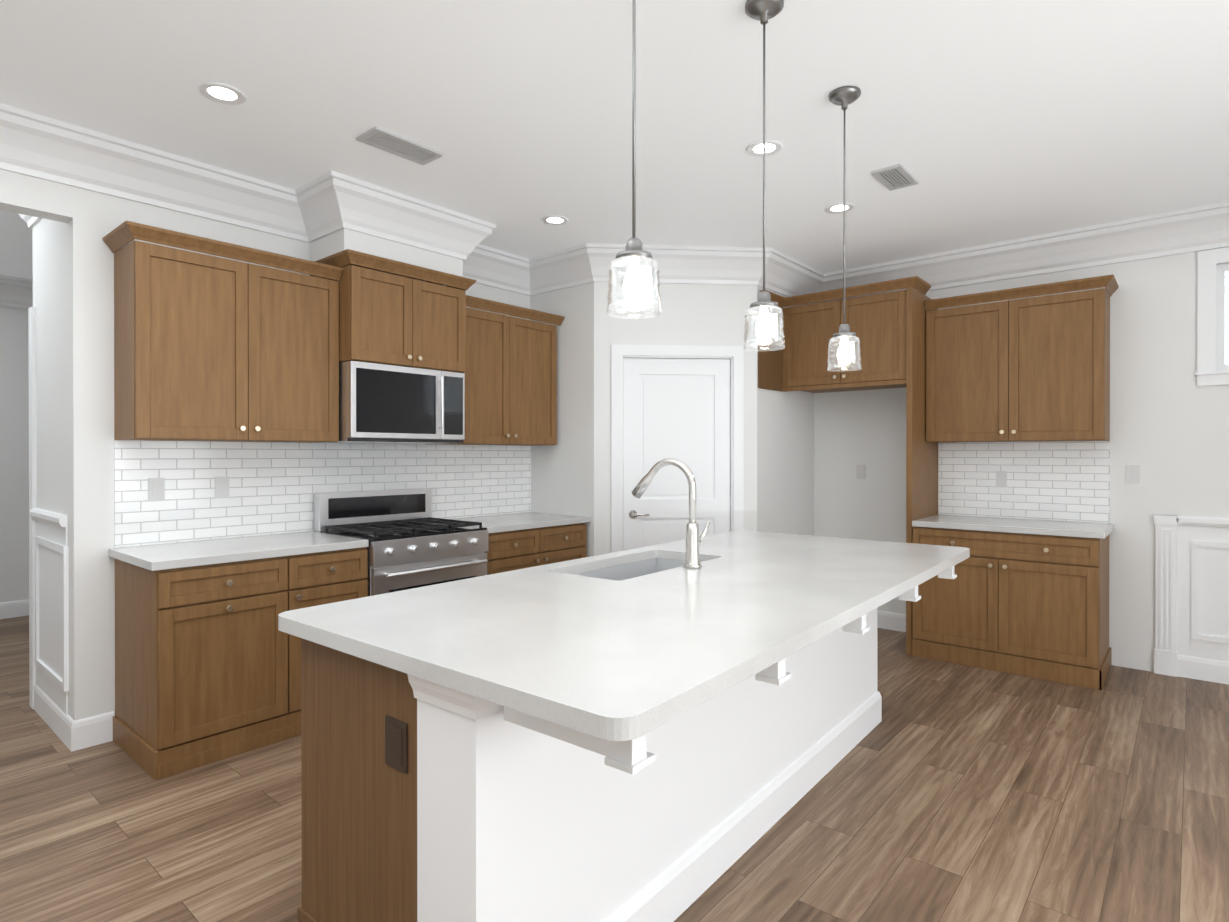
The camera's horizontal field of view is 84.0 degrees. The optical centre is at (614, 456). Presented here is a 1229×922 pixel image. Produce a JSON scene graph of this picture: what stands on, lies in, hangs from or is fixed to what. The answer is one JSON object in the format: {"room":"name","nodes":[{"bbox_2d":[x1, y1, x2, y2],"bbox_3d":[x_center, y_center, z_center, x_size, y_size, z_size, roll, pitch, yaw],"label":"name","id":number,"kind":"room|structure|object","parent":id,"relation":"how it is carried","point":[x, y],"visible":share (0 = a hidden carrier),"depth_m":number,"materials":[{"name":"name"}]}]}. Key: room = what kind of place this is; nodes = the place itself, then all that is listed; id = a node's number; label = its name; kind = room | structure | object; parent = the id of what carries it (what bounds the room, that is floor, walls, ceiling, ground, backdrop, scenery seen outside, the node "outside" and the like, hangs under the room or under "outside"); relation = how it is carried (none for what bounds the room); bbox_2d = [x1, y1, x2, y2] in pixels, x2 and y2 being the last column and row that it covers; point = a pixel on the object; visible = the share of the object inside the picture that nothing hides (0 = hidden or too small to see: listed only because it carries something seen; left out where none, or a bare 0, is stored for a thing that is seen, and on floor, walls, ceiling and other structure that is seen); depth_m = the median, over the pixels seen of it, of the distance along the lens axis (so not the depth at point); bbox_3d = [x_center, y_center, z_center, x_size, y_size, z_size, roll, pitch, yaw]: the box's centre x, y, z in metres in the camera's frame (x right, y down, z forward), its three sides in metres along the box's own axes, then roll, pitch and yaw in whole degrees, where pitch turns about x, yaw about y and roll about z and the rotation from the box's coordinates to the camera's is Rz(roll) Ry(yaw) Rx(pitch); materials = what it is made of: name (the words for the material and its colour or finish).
{"room":"kitchen","nodes":[
{"label":"kitchen","id":0,"kind":"room"},
{"bbox_2d":[0,306,27,602],"bbox_3d":[-4.875,-0.068,5.986,0.120,2.820,3.740,0,0,40],"label":"wall","id":1,"kind":"structure","parent":0,"point":[13,321],"depth_m":5.71,"materials":[{"name":"white paint"}]},
{"bbox_2d":[0,599,28,618],"bbox_3d":[-4.811,1.275,5.962,0.014,0.135,3.460,0,0,40],"label":"baseboard","id":2,"kind":"structure","parent":1,"relation":"attached to","point":[19,608],"depth_m":5.71,"materials":[{"name":"white paint"}]},
{"bbox_2d":[0,275,32,308],"bbox_3d":[-4.773,-1.364,5.895,0.149,0.228,3.500,0,0,40],"label":"crown molding","id":3,"kind":"structure","parent":1,"relation":"attached to","point":[17,292],"depth_m":5.66,"materials":[{"name":"white paint"}]},
{"bbox_2d":[28,218,66,598],"bbox_3d":[-2.831,-0.060,3.510,0.760,2.820,0.120,0,0,40],"label":"wall","id":4,"kind":"structure","parent":0,"point":[50,270],"depth_m":3.43,"materials":[{"name":"white paint"}]},
{"bbox_2d":[18,213,41,227],"bbox_3d":[-3.023,-1.357,3.510,0.759,0.228,0.174,0,0,40],"label":"crown molding","id":5,"kind":"structure","parent":4,"relation":"attached to","point":[31,221],"depth_m":3.66,"materials":[{"name":"white paint"}]},
{"bbox_2d":[28,307,68,714],"bbox_3d":[-2.872,0.275,3.448,0.780,2.150,0.030,0,0,40],"label":"trim","id":6,"kind":"structure","parent":4,"relation":"attached to","point":[48,611],"depth_m":3.49,"materials":[{"name":"white paint"}]},
{"bbox_2d":[34,684,87,751],"bbox_3d":[-2.821,1.282,3.434,0.908,0.135,0.039,0,0,40],"label":"baseboard","id":7,"kind":"structure","parent":4,"relation":"attached to","point":[71,733],"depth_m":3.25,"materials":[{"name":"white paint"}]},
{"bbox_2d":[88,717,91,734],"bbox_3d":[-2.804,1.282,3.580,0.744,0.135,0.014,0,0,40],"label":"baseboard","id":8,"kind":"structure","parent":4,"relation":"attached to","point":[89,718],"depth_m":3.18,"materials":[{"name":"white paint"}]},
{"bbox_2d":[0,169,529,720],"bbox_3d":[-2.275,-0.059,3.176,0.520,2.820,9.220,0,0,40],"label":"wall","id":9,"kind":"structure","parent":0,"point":[92,219],"depth_m":3.21,"materials":[{"name":"white paint"}]},
{"bbox_2d":[92,711,113,738],"bbox_3d":[-1.791,1.280,4.163,0.014,0.135,2.215,0,0,40],"label":"baseboard","id":10,"kind":"structure","parent":9,"relation":"attached to","point":[102,724],"depth_m":3.22,"materials":[{"name":"white paint"}]},
{"bbox_2d":[0,103,327,242],"bbox_3d":[-3.426,-1.352,1.916,0.150,0.228,5.275,0,0,40],"label":"crown molding","id":11,"kind":"structure","parent":9,"relation":"attached to","point":[102,163],"depth_m":3.29,"materials":[{"name":"white paint"}]},
{"bbox_2d":[110,221,338,442],"bbox_3d":[-1.953,-0.556,3.514,0.328,0.952,0.954,0,0,40],"label":"upper cabinet","id":12,"kind":"object","parent":9,"relation":"attached to","point":[209,348],"depth_m":3.32,"materials":[{"name":"brown wood"}]},
{"bbox_2d":[114,440,530,547],"bbox_3d":[-1.515,0.175,4.276,0.015,0.513,2.678,0,0,40],"label":"backsplash","id":13,"kind":"structure","parent":9,"relation":"attached to","point":[174,491],"depth_m":3.82,"materials":[{"name":"tile"}]},
{"bbox_2d":[322,249,469,376],"bbox_3d":[-1.349,-0.817,4.133,0.448,0.579,0.766,0,0,40],"label":"upper cabinet","id":14,"kind":"object","parent":9,"relation":"attached to","point":[384,318],"depth_m":3.93,"materials":[{"name":"brown wood"}]},
{"bbox_2d":[338,361,464,443],"bbox_3d":[-1.333,-0.305,4.121,0.486,0.437,0.758,0,0,40],"label":"microwave","id":15,"kind":"object","parent":14,"relation":"attached to","point":[381,403],"visible":0.96,"depth_m":3.94,"materials":[{"name":"stainless steel"},{"name":"black glass"}]},
{"bbox_2d":[312,171,499,270],"bbox_3d":[-1.164,-1.358,3.974,0.159,0.228,1.088,0,0,40],"label":"crown molding","id":16,"kind":"structure","parent":9,"relation":"attached to","point":[340,201],"depth_m":3.88,"materials":[{"name":"white paint"}]},
{"bbox_2d":[432,305,557,445],"bbox_3d":[-0.848,-0.529,4.817,0.328,0.890,0.919,0,0,40],"label":"upper cabinet","id":17,"kind":"object","parent":9,"relation":"attached to","point":[511,386],"depth_m":4.72,"materials":[{"name":"brown wood"}]},
{"bbox_2d":[463,250,527,293],"bbox_3d":[-0.958,-1.361,4.825,0.150,0.228,0.775,0,0,40],"label":"crown molding","id":18,"kind":"structure","parent":9,"relation":"attached to","point":[511,274],"depth_m":5.00,"materials":[{"name":"white paint"}]},
{"bbox_2d":[524,243,603,295],"bbox_3d":[-0.425,-1.361,5.007,0.728,0.228,0.149,0,0,40],"label":"crown molding","id":19,"kind":"structure","parent":9,"relation":"attached to","point":[584,263],"depth_m":4.93,"materials":[{"name":"white paint"}]},
{"bbox_2d":[0,615,1228,921],"bbox_3d":[-1.123,1.404,2.204,10.740,0.100,9.220,0,0,40],"label":"floor","id":20,"kind":"structure","parent":0,"point":[942,791],"depth_m":2.54,"materials":[{"name":"brown wood"}]},
{"bbox_2d":[113,547,367,779],"bbox_3d":[-1.839,0.913,3.422,0.628,0.874,0.953,0,0,40],"label":"base cabinet","id":21,"kind":"object","parent":20,"relation":"on","point":[207,664],"depth_m":3.07,"materials":[{"name":"brown wood"}]},
{"bbox_2d":[314,488,487,595],"bbox_3d":[-1.238,0.780,4.044,0.712,1.135,0.758,0,0,40],"label":"range","id":22,"kind":"object","parent":20,"relation":"on","point":[413,543],"visible":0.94,"depth_m":3.95,"materials":[{"name":"silver metal"}]},
{"bbox_2d":[484,523,585,574],"bbox_3d":[-0.734,0.909,4.725,0.628,0.874,0.918,0,0,40],"label":"base cabinet","id":23,"kind":"object","parent":20,"relation":"on","point":[526,548],"depth_m":4.48,"materials":[{"name":"brown wood"}]},
{"bbox_2d":[108,512,590,570],"bbox_3d":[-1.287,0.452,4.065,0.635,0.038,2.702,0,0,40],"label":"countertop","id":24,"kind":"structure","parent":23,"relation":"on","point":[156,557],"depth_m":3.36,"materials":[{"name":"white stone"}]},
{"bbox_2d":[297,578,954,921],"bbox_3d":[0.375,0.915,2.580,1.219,0.874,2.678,0,0,40],"label":"kitchen island","id":25,"kind":"object","parent":20,"relation":"on","point":[658,732],"depth_m":1.75,"materials":[{"name":"white paint"}]},
{"bbox_2d":[278,530,969,757],"bbox_3d":[0.373,0.456,2.577,1.322,0.040,2.744,0,0,40],"label":"island countertop","id":26,"kind":"structure","parent":25,"relation":"on","point":[604,653],"depth_m":1.81,"materials":[{"name":"white stone"}]},
{"bbox_2d":[632,458,709,568],"bbox_3d":[0.226,0.220,2.791,0.329,0.429,0.127,0,0,40],"label":"faucet","id":27,"kind":"object","parent":26,"relation":"on","point":[692,549],"visible":1,"depth_m":2.68,"materials":[{"name":"silver metal"}]},
{"bbox_2d":[758,276,937,654],"bbox_3d":[1.743,0.069,5.014,1.013,2.552,0.974,0,0,40],"label":"tall cabinet","id":28,"kind":"object","parent":20,"relation":"on","point":[888,329],"visible":0.83,"depth_m":4.85,"materials":[{"name":"brown wood"}]},
{"bbox_2d":[912,526,1111,689],"bbox_3d":[2.600,0.910,4.499,1.047,0.874,0.655,0,0,40],"label":"base cabinet","id":29,"kind":"object","parent":20,"relation":"on","point":[1036,606],"visible":0.85,"depth_m":4.21,"materials":[{"name":"brown wood"}]},
{"bbox_2d":[912,515,1113,538],"bbox_3d":[2.612,0.451,4.500,1.058,0.038,0.635,0,0,40],"label":"countertop","id":30,"kind":"structure","parent":29,"relation":"on","point":[1060,528],"depth_m":4.35,"materials":[{"name":"white stone"}]},
{"bbox_2d":[0,0,1228,278],"bbox_3d":[-1.123,-1.516,2.195,10.740,0.100,9.220,0,0,40],"label":"ceiling","id":31,"kind":"structure","parent":0,"point":[984,122],"depth_m":2.86,"materials":[{"name":"white paint"}]},
{"bbox_2d":[198,82,245,104],"bbox_3d":[-1.581,-1.463,2.754,0.170,0.008,0.170,0,0,40],"label":"recessed light","id":32,"kind":"object","parent":31,"relation":"in","point":[222,93],"visible":1,"depth_m":2.75,"materials":[{"name":"white paint"}]},
{"bbox_2d":[356,126,443,164],"bbox_3d":[-1.009,-1.463,3.226,0.170,0.011,0.360,0,0,40],"label":"ceiling vent","id":33,"kind":"object","parent":31,"relation":"in","point":[391,143],"visible":0.98,"depth_m":3.21,"materials":[{"name":"grey metal"}]},
{"bbox_2d":[541,215,568,224],"bbox_3d":[-0.369,-1.467,4.244,0.170,0.008,0.170,0,0,40],"label":"recessed light","id":34,"kind":"object","parent":31,"relation":"in","point":[554,220],"visible":0.98,"depth_m":4.24,"materials":[{"name":"white paint"}]},
{"bbox_2d":[607,0,660,318],"bbox_3d":[0.048,-0.907,1.670,0.134,1.114,0.134,0,0,40],"label":"pendant light","id":35,"kind":"object","parent":31,"relation":"hanging from","point":[634,255],"visible":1,"depth_m":1.66,"materials":[{"name":"clear glass"}]},
{"bbox_2d":[743,0,784,350],"bbox_3d":[0.485,-0.908,2.213,0.134,1.114,0.134,0,0,40],"label":"pendant light","id":36,"kind":"object","parent":31,"relation":"hanging from","point":[763,12],"visible":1,"depth_m":2.20,"materials":[{"name":"clear glass"}]},
{"bbox_2d":[746,140,782,156],"bbox_3d":[0.713,-1.464,3.247,0.170,0.008,0.170,0,0,40],"label":"recessed light","id":37,"kind":"object","parent":31,"relation":"in","point":[772,147],"visible":0.98,"depth_m":3.24,"materials":[{"name":"white paint"}]},
{"bbox_2d":[824,203,854,213],"bbox_3d":[1.329,-1.467,4.035,0.170,0.008,0.170,0,0,40],"label":"recessed light","id":38,"kind":"object","parent":31,"relation":"in","point":[836,208],"visible":0.98,"depth_m":4.03,"materials":[{"name":"white paint"}]},
{"bbox_2d":[827,86,861,371],"bbox_3d":[0.930,-0.910,2.762,0.134,1.114,0.134,0,0,40],"label":"pendant light","id":39,"kind":"object","parent":31,"relation":"hanging from","point":[843,97],"visible":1,"depth_m":2.75,"materials":[{"name":"clear glass"}]},
{"bbox_2d":[870,164,918,190],"bbox_3d":[1.473,-1.464,3.586,0.150,0.011,0.300,0,0,40],"label":"ceiling vent","id":40,"kind":"object","parent":31,"relation":"in","point":[895,177],"visible":1,"depth_m":3.57,"materials":[{"name":"grey metal"}]},
{"bbox_2d":[530,282,813,556],"bbox_3d":[0.509,-0.067,5.510,1.506,2.820,1.820,0,0,40],"label":"wall","id":41,"kind":"structure","parent":0,"point":[571,472],"depth_m":4.96,"materials":[{"name":"white paint"}]},
{"bbox_2d":[623,358,730,550],"bbox_3d":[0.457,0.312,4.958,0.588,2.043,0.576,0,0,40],"label":"pantry door","id":42,"kind":"structure","parent":41,"relation":"in","point":[678,409],"depth_m":4.95,"materials":[{"name":"white paint"}]},
{"bbox_2d":[611,344,743,552],"bbox_3d":[0.452,0.273,4.964,0.960,2.145,0.116,0,0,-5],"label":"door frame","id":43,"kind":"structure","parent":41,"relation":"attached to","point":[733,354],"depth_m":4.91,"materials":[{"name":"white paint"}]},
{"bbox_2d":[814,247,1228,671],"bbox_3d":[3.239,-0.063,4.465,7.020,2.820,0.120,0,0,40],"label":"wall","id":44,"kind":"structure","parent":0,"point":[1169,426],"depth_m":4.34,"materials":[{"name":"white paint"}]},
{"bbox_2d":[856,465,864,478],"bbox_3d":[1.970,0.121,5.459,0.070,0.115,0.005,0,0,40],"label":"outlet","id":45,"kind":"object","parent":44,"relation":"attached to","point":[860,471],"visible":1,"depth_m":5.46,"materials":[{"name":"white plastic"}]},
{"bbox_2d":[877,610,905,631],"bbox_3d":[2.027,1.276,5.410,0.895,0.135,0.014,0,0,40],"label":"baseboard","id":46,"kind":"structure","parent":44,"relation":"attached to","point":[885,620],"depth_m":5.30,"materials":[{"name":"white paint"}]},
{"bbox_2d":[804,201,1228,303],"bbox_3d":[3.623,-1.358,3.959,5.244,0.228,0.149,0,0,40],"label":"crown molding","id":47,"kind":"structure","parent":44,"relation":"attached to","point":[1206,227],"depth_m":4.53,"materials":[{"name":"white paint"}]},
{"bbox_2d":[924,274,1118,442],"bbox_3d":[2.704,-0.600,4.590,1.079,0.992,0.376,0,0,40],"label":"upper cabinet","id":48,"kind":"object","parent":44,"relation":"attached to","point":[1033,369],"visible":0.98,"depth_m":4.45,"materials":[{"name":"brown wood"}]},
{"bbox_2d":[938,441,1109,522],"bbox_3d":[2.805,0.163,4.746,1.033,0.533,0.013,0,0,40],"label":"backsplash","id":49,"kind":"structure","parent":44,"relation":"attached to","point":[1062,481],"depth_m":4.71,"materials":[{"name":"tile"}]},
{"bbox_2d":[1126,465,1139,482],"bbox_3d":[3.291,0.110,4.335,0.070,0.115,0.010,0,0,40],"label":"light switch","id":50,"kind":"object","parent":44,"relation":"attached to","point":[1132,473],"visible":1,"depth_m":4.33,"materials":[{"name":"white plastic"}]},
{"bbox_2d":[1154,515,1228,676],"bbox_3d":[4.571,0.858,3.239,3.158,0.985,0.030,0,0,40],"label":"trim","id":51,"kind":"structure","parent":44,"relation":"attached to","point":[1192,585],"depth_m":4.15,"materials":[{"name":"white paint"}]},
{"bbox_2d":[1177,654,1228,684],"bbox_3d":[4.571,1.283,3.251,3.110,0.135,0.014,0,0,40],"label":"baseboard","id":52,"kind":"structure","parent":44,"relation":"attached to","point":[1205,669],"depth_m":4.11,"materials":[{"name":"white paint"}]},
{"bbox_2d":[1195,247,1228,385],"bbox_3d":[4.015,-0.831,3.748,1.260,0.810,0.105,0,0,40],"label":"window","id":53,"kind":"structure","parent":44,"relation":"in","point":[1212,368],"depth_m":4.09,"materials":[{"name":"white paint"}]},
{"label":"outside","id":54,"kind":"structure","parent":0,"visible":0},
{"bbox_2d":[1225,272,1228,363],"bbox_3d":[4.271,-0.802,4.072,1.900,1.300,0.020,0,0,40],"label":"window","id":55,"kind":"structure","parent":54,"point":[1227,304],"depth_m":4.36,"materials":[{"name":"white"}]}
]}

